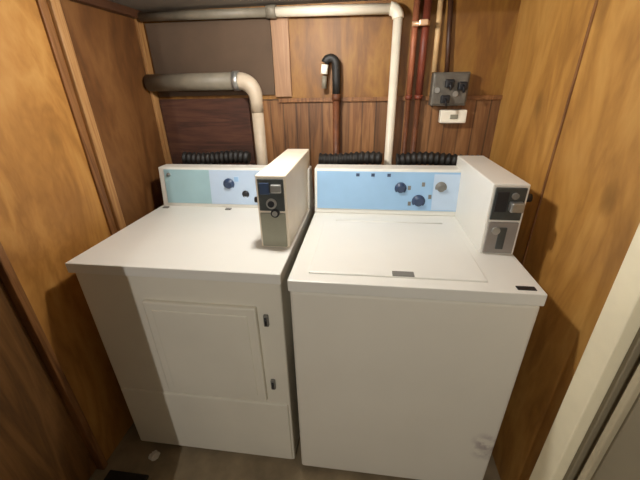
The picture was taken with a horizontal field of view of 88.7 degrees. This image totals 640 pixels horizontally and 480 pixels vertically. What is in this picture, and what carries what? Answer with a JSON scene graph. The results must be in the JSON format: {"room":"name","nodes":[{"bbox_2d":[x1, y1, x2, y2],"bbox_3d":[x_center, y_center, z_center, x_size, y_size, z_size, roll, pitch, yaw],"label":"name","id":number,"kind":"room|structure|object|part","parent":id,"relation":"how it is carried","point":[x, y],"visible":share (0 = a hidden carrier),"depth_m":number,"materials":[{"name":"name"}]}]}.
{"room":"laundry","nodes":[
{"label":"laundry","id":0,"kind":"room"},
{"bbox_2d":[0,0,165,460],"bbox_3d":[-0.874,-0.051,1.433,0.050,1.715,0.975,2,26,7],"label":"wall","id":1,"kind":"structure","parent":0,"point":[51,211],"depth_m":1.16,"materials":[{"name":"brown wood"}]},
{"bbox_2d":[0,280,96,479],"bbox_3d":[-0.999,0.346,0.600,0.038,1.695,0.844,2,26,7],"label":"door","id":2,"kind":"structure","parent":1,"relation":"in","point":[40,440],"depth_m":1.05,"materials":[{"name":"brown wood"}]},
{"bbox_2d":[0,242,107,469],"bbox_3d":[-0.920,0.162,0.986,0.046,1.715,0.024,2,26,7],"label":"trim","id":3,"kind":"structure","parent":1,"relation":"attached to","point":[9,279],"depth_m":1.08,"materials":[{"name":"brown wood"}]},
{"bbox_2d":[36,0,116,235],"bbox_3d":[-0.854,-0.017,1.361,0.010,1.715,0.030,2,26,7],"label":"trim","id":4,"kind":"structure","parent":1,"relation":"attached to","point":[42,6],"depth_m":1.15,"materials":[{"name":"brown wood"}]},
{"bbox_2d":[46,0,125,230],"bbox_3d":[-0.845,-0.036,1.401,0.016,1.715,0.040,2,26,7],"label":"trim","id":5,"kind":"structure","parent":1,"relation":"attached to","point":[54,6],"depth_m":1.18,"materials":[{"name":"brown wood"}]},
{"bbox_2d":[69,0,142,18],"bbox_3d":[-0.836,-0.848,1.145,0.035,0.030,0.700,2,26,7],"label":"trim","id":6,"kind":"structure","parent":1,"relation":"attached to","point":[106,5],"depth_m":1.26,"materials":[{"name":"brown wood"}]},
{"bbox_2d":[134,19,172,163],"bbox_3d":[-0.789,-0.226,1.800,0.014,1.715,0.045,2,26,7],"label":"trim","id":7,"kind":"structure","parent":1,"relation":"attached to","point":[139,25],"depth_m":1.57,"materials":[{"name":"brown wood"}]},
{"bbox_2d":[109,0,372,11],"bbox_3d":[-0.128,-0.630,0.561,1.700,0.050,1.850,2,26,7],"label":"ceiling","id":8,"kind":"structure","parent":0,"point":[141,5],"depth_m":1.33,"materials":[{"name":"brown wood"}]},
{"bbox_2d":[89,422,500,479],"bbox_3d":[-0.331,1.463,0.275,5.000,0.050,4.200,2,26,7],"label":"floor","id":9,"kind":"structure","parent":0,"point":[174,462],"depth_m":1.35,"materials":[{"name":"plastic"}]},
{"bbox_2d":[104,470,148,479],"bbox_3d":[-0.775,0.961,1.283,0.170,0.012,0.090,2,26,7],"label":"pad","id":10,"kind":"object","parent":9,"relation":"on","point":[112,474],"visible":1,"depth_m":1.31,"materials":[{"name":"black rubber"}]},
{"bbox_2d":[148,450,159,460],"bbox_3d":[-0.698,0.908,1.378,0.043,0.023,0.041,2,26,7],"label":"paper scrap","id":11,"kind":"object","parent":9,"relation":"on","point":[154,455],"visible":1,"depth_m":1.37,"materials":[{"name":"white paper"}]},
{"bbox_2d":[65,149,314,458],"bbox_3d":[-0.415,0.240,1.450,0.704,1.159,0.714,2,26,7],"label":"dryer","id":12,"kind":"object","parent":9,"relation":"on","point":[189,302],"visible":1,"depth_m":1.15,"materials":[{"name":"white metal"}]},
{"bbox_3d":[-0.420,-0.046,1.320,0.704,0.036,0.703,2,26,7],"label":"panel","id":13,"kind":"part","parent":12,"relation":"part of","materials":[{"name":"white metal"}]},
{"bbox_3d":[-0.385,0.390,1.133,0.382,0.414,0.020,2,26,7],"label":"door","id":14,"kind":"part","parent":12,"relation":"part of","materials":[{"name":"white metal"}]},
{"bbox_3d":[-0.386,0.394,1.124,0.322,0.354,0.007,2,26,7],"label":"door panel","id":15,"kind":"part","parent":12,"relation":"part of","materials":[{"name":"white metal"}]},
{"bbox_3d":[-0.446,0.737,1.312,0.670,0.320,0.011,2,26,7],"label":"panel","id":16,"kind":"part","parent":12,"relation":"part of","materials":[{"name":"white metal"}]},
{"bbox_3d":[-0.406,-0.246,1.451,0.051,0.051,0.023,2,26,7],"label":"timer knob","id":17,"kind":"part","parent":12,"relation":"part of","materials":[{"name":"blue plastic"}]},
{"bbox_3d":[-0.327,-0.233,1.454,0.335,0.150,0.025,2,26,7],"label":"control panel","id":18,"kind":"part","parent":12,"relation":"part of","materials":[{"name":"metal"}]},
{"bbox_3d":[-0.175,-0.161,1.026,0.032,0.038,0.005,2,26,7],"label":"price plate","id":19,"kind":"part","parent":12,"relation":"part of","materials":[{"name":"blue plastic"}]},
{"bbox_3d":[-0.155,-0.142,1.037,0.083,0.105,0.008,2,26,7],"label":"coin slide plate","id":20,"kind":"part","parent":12,"relation":"part of","materials":[{"name":"black metal"}]},
{"bbox_3d":[-0.152,-0.034,1.089,0.083,0.119,0.008,2,26,7],"label":"coin vault door","id":21,"kind":"part","parent":12,"relation":"part of","materials":[{"name":"grey metal"}]},
{"bbox_2d":[287,156,546,479],"bbox_3d":[0.313,0.280,1.361,0.716,1.135,0.720,2,26,7],"label":"washing machine","id":22,"kind":"object","parent":9,"relation":"on","point":[414,311],"visible":1,"depth_m":1.06,"materials":[{"name":"white metal"}]},
{"bbox_2d":[318,151,382,164],"bbox_3d":[0.138,-0.370,1.497,0.290,0.072,0.065,3,26,9],"label":"corrugated hose","id":23,"kind":"object","parent":22,"relation":"attached to","point":[356,158],"visible":0.81,"depth_m":1.47,"materials":[{"name":"black rubber"}]},
{"bbox_3d":[0.275,-0.205,1.365,0.578,0.157,0.024,2,26,7],"label":"control panel","id":24,"kind":"part","parent":22,"relation":"part of","materials":[{"name":"blue plastic"}]},
{"bbox_3d":[0.242,0.020,1.124,0.505,0.008,0.410,2,26,7],"label":"lid","id":25,"kind":"part","parent":22,"relation":"part of","materials":[{"name":"white metal"}]},
{"bbox_3d":[0.332,-0.212,1.346,0.049,0.049,0.023,2,26,7],"label":"cycle knob","id":26,"kind":"part","parent":22,"relation":"part of","materials":[{"name":"blue plastic"}]},
{"bbox_3d":[0.297,-0.007,1.227,0.696,0.038,0.720,2,26,7],"label":"panel","id":27,"kind":"part","parent":22,"relation":"part of","materials":[{"name":"white metal"}]},
{"bbox_3d":[0.408,-0.158,1.354,0.054,0.054,0.023,2,26,7],"label":"temperature knob","id":28,"kind":"part","parent":22,"relation":"part of","materials":[{"name":"blue plastic"}]},
{"bbox_2d":[396,151,479,165],"bbox_3d":[0.517,-0.355,1.453,0.354,0.072,0.067,3,26,8],"label":"corrugated hose","id":29,"kind":"object","parent":22,"relation":"attached to","point":[414,158],"visible":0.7,"depth_m":1.44,"materials":[{"name":"black rubber"}]},
{"bbox_3d":[0.491,-0.211,1.324,0.046,0.046,0.023,2,26,7],"label":"fabric knob","id":30,"kind":"part","parent":22,"relation":"part of","materials":[{"name":"grey plastic"}]},
{"bbox_3d":[0.512,-0.194,1.336,0.100,0.146,0.024,2,26,7],"label":"panel","id":31,"kind":"part","parent":22,"relation":"part of","materials":[{"name":"white plastic"}]},
{"bbox_3d":[0.570,-0.007,1.035,0.087,0.106,0.008,2,26,7],"label":"coin vault door","id":32,"kind":"part","parent":22,"relation":"part of","materials":[{"name":"grey metal"}]},
{"bbox_3d":[0.545,-0.114,0.982,0.035,0.063,0.006,2,26,7],"label":"price plate","id":33,"kind":"part","parent":22,"relation":"part of","materials":[{"name":"black plastic"}]},
{"bbox_3d":[0.567,-0.108,0.987,0.087,0.102,0.008,2,26,7],"label":"coin slide plate","id":34,"kind":"part","parent":22,"relation":"part of","materials":[{"name":"black metal"}]},
{"bbox_2d":[143,0,520,213],"bbox_3d":[0.004,-0.216,1.744,1.600,1.715,0.050,2,26,7],"label":"wall","id":35,"kind":"structure","parent":0,"point":[483,31],"depth_m":1.44,"materials":[{"name":"brown wood"}]},
{"bbox_2d":[144,71,267,164],"bbox_3d":[-0.516,-0.090,1.784,0.537,1.473,0.082,2,26,7],"label":"duct","id":36,"kind":"object","parent":35,"relation":"attached to","point":[234,80],"visible":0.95,"depth_m":1.47,"materials":[{"name":"metal"}]},
{"bbox_2d":[182,150,250,164],"bbox_3d":[-0.499,-0.396,1.580,0.336,0.072,0.070,2,26,7],"label":"corrugated hose","id":37,"kind":"object","parent":36,"relation":"attached to","point":[231,156],"visible":0.93,"depth_m":1.56,"materials":[{"name":"black rubber"}]},
{"bbox_2d":[159,98,255,164],"bbox_3d":[-0.549,-0.154,1.819,0.450,1.160,0.012,2,26,7],"label":"wall panel","id":38,"kind":"object","parent":35,"relation":"attached to","point":[218,124],"visible":0.29,"depth_m":1.62,"materials":[{"name":"brown wood"}]},
{"bbox_2d":[145,18,274,96],"bbox_3d":[-0.496,-0.822,1.493,0.575,0.300,0.009,2,26,7],"label":"wall panel","id":39,"kind":"object","parent":35,"relation":"attached to","point":[241,45],"visible":0.8,"depth_m":1.47,"materials":[{"name":"brown wood"}]},
{"bbox_2d":[137,1,403,164],"bbox_3d":[-0.208,-0.189,1.704,1.120,1.710,0.048,2,26,7],"label":"drain pipe","id":40,"kind":"object","parent":35,"relation":"attached to","point":[271,11],"visible":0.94,"depth_m":1.34,"materials":[{"name":"white plastic"}]},
{"bbox_2d":[270,17,291,96],"bbox_3d":[-0.170,-0.804,1.452,0.077,0.310,0.015,2,26,7],"label":"board","id":41,"kind":"object","parent":35,"relation":"attached to","point":[279,26],"visible":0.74,"depth_m":1.44,"materials":[{"name":"brown wood"}]},
{"bbox_2d":[332,94,339,153],"bbox_3d":[0.084,-0.028,1.744,0.038,1.372,0.038,2,26,7],"label":"standpipe","id":42,"kind":"object","parent":35,"relation":"attached to","point":[335,97],"visible":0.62,"depth_m":1.49,"materials":[{"name":"brown metal"}]},
{"bbox_2d":[321,53,339,93],"bbox_3d":[0.046,-0.719,1.420,0.086,0.158,0.035,2,26,7],"label":"hose","id":43,"kind":"object","parent":42,"relation":"on","point":[329,58],"visible":1,"depth_m":1.41,"materials":[{"name":"black rubber"}]},
{"bbox_2d":[279,95,502,102],"bbox_3d":[0.296,-0.633,1.469,0.985,0.018,0.012,2,26,7],"label":"trim","id":44,"kind":"structure","parent":35,"relation":"attached to","point":[471,97],"depth_m":1.48,"materials":[{"name":"brown wood"}]},
{"bbox_2d":[402,0,420,153],"bbox_3d":[0.399,-0.179,1.650,0.030,1.715,0.030,2,26,7],"label":"supply pipe","id":45,"kind":"object","parent":35,"relation":"attached to","point":[416,8],"visible":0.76,"depth_m":1.39,"materials":[{"name":"orange metal"}]},
{"bbox_2d":[410,0,431,152],"bbox_3d":[0.441,-0.178,1.645,0.036,1.715,0.036,2,26,7],"label":"supply pipe","id":46,"kind":"object","parent":35,"relation":"attached to","point":[418,96],"visible":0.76,"depth_m":1.38,"materials":[{"name":"brown metal"}]},
{"bbox_2d":[412,19,429,26],"bbox_3d":[0.398,-0.852,1.284,0.067,0.020,0.042,2,26,7],"label":"shutoff valve","id":47,"kind":"object","parent":46,"relation":"attached to","point":[422,22],"visible":1,"depth_m":1.28,"materials":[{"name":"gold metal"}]},
{"bbox_3d":[0.403,-0.845,1.269,0.034,0.020,0.009,2,26,7],"label":"handle","id":48,"kind":"part","parent":47,"relation":"part of","materials":[{"name":"gold metal"}]},
{"bbox_2d":[431,0,443,71],"bbox_3d":[0.482,-0.837,1.341,0.028,0.266,0.021,2,26,7],"label":"conduit","id":49,"kind":"object","parent":35,"relation":"attached to","point":[440,2],"visible":0.86,"depth_m":1.33,"materials":[{"name":"metal"}]},
{"bbox_2d":[444,0,452,71],"bbox_3d":[0.525,-0.824,1.336,0.042,0.287,0.022,9,27,21],"label":"cable","id":50,"kind":"object","parent":35,"relation":"attached to","point":[450,2],"visible":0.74,"depth_m":1.33,"materials":[{"name":"brown metal"}]},
{"bbox_2d":[428,72,470,105],"bbox_3d":[0.548,-0.636,1.379,0.148,0.130,0.104,2,26,7],"label":"outlet box","id":51,"kind":"object","parent":35,"relation":"attached to","point":[446,88],"visible":1,"depth_m":1.37,"materials":[{"name":"grey metal"}]},
{"bbox_2d":[438,109,466,122],"bbox_3d":[0.587,-0.547,1.448,0.110,0.054,0.046,2,26,7],"label":"switch plate","id":52,"kind":"object","parent":35,"relation":"attached to","point":[457,115],"visible":1,"depth_m":1.43,"materials":[{"name":"white plastic"}]},
{"bbox_2d":[489,0,639,479],"bbox_3d":[0.762,0.013,1.228,0.050,1.715,0.975,2,26,7],"label":"wall","id":53,"kind":"structure","parent":0,"point":[587,222],"depth_m":0.94,"materials":[{"name":"brown wood"}]},
{"bbox_2d":[521,0,598,265],"bbox_3d":[0.725,0.049,1.155,0.004,1.715,0.010,2,26,7],"label":"trim","id":54,"kind":"structure","parent":53,"relation":"attached to","point":[596,1],"depth_m":0.96,"materials":[{"name":"brown wood"}]},
{"bbox_2d":[529,223,639,479],"bbox_3d":[0.677,0.245,0.742,0.080,1.715,0.071,2,26,7],"label":"trim","id":55,"kind":"structure","parent":53,"relation":"attached to","point":[617,325],"depth_m":0.76,"materials":[{"name":"beige paint"}]},
{"bbox_2d":[563,328,639,479],"bbox_3d":[0.685,0.264,0.702,0.054,1.715,0.014,2,26,7],"label":"trim","id":56,"kind":"structure","parent":53,"relation":"attached to","point":[632,357],"depth_m":0.76,"materials":[{"name":"grey paint"}]},
{"bbox_2d":[575,360,639,479],"bbox_3d":[0.643,0.428,0.356,0.038,1.695,0.758,2,26,7],"label":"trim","id":57,"kind":"structure","parent":53,"relation":"in","point":[621,460],"depth_m":0.72,"materials":[{"name":"grey paint"}]},
{"bbox_2d":[577,364,639,479],"bbox_3d":[0.673,0.277,0.675,0.030,1.695,0.018,2,26,7],"label":"door frame","id":58,"kind":"structure","parent":53,"relation":"attached to","point":[629,396],"depth_m":0.74,"materials":[{"name":"beige paint"}]}
]}

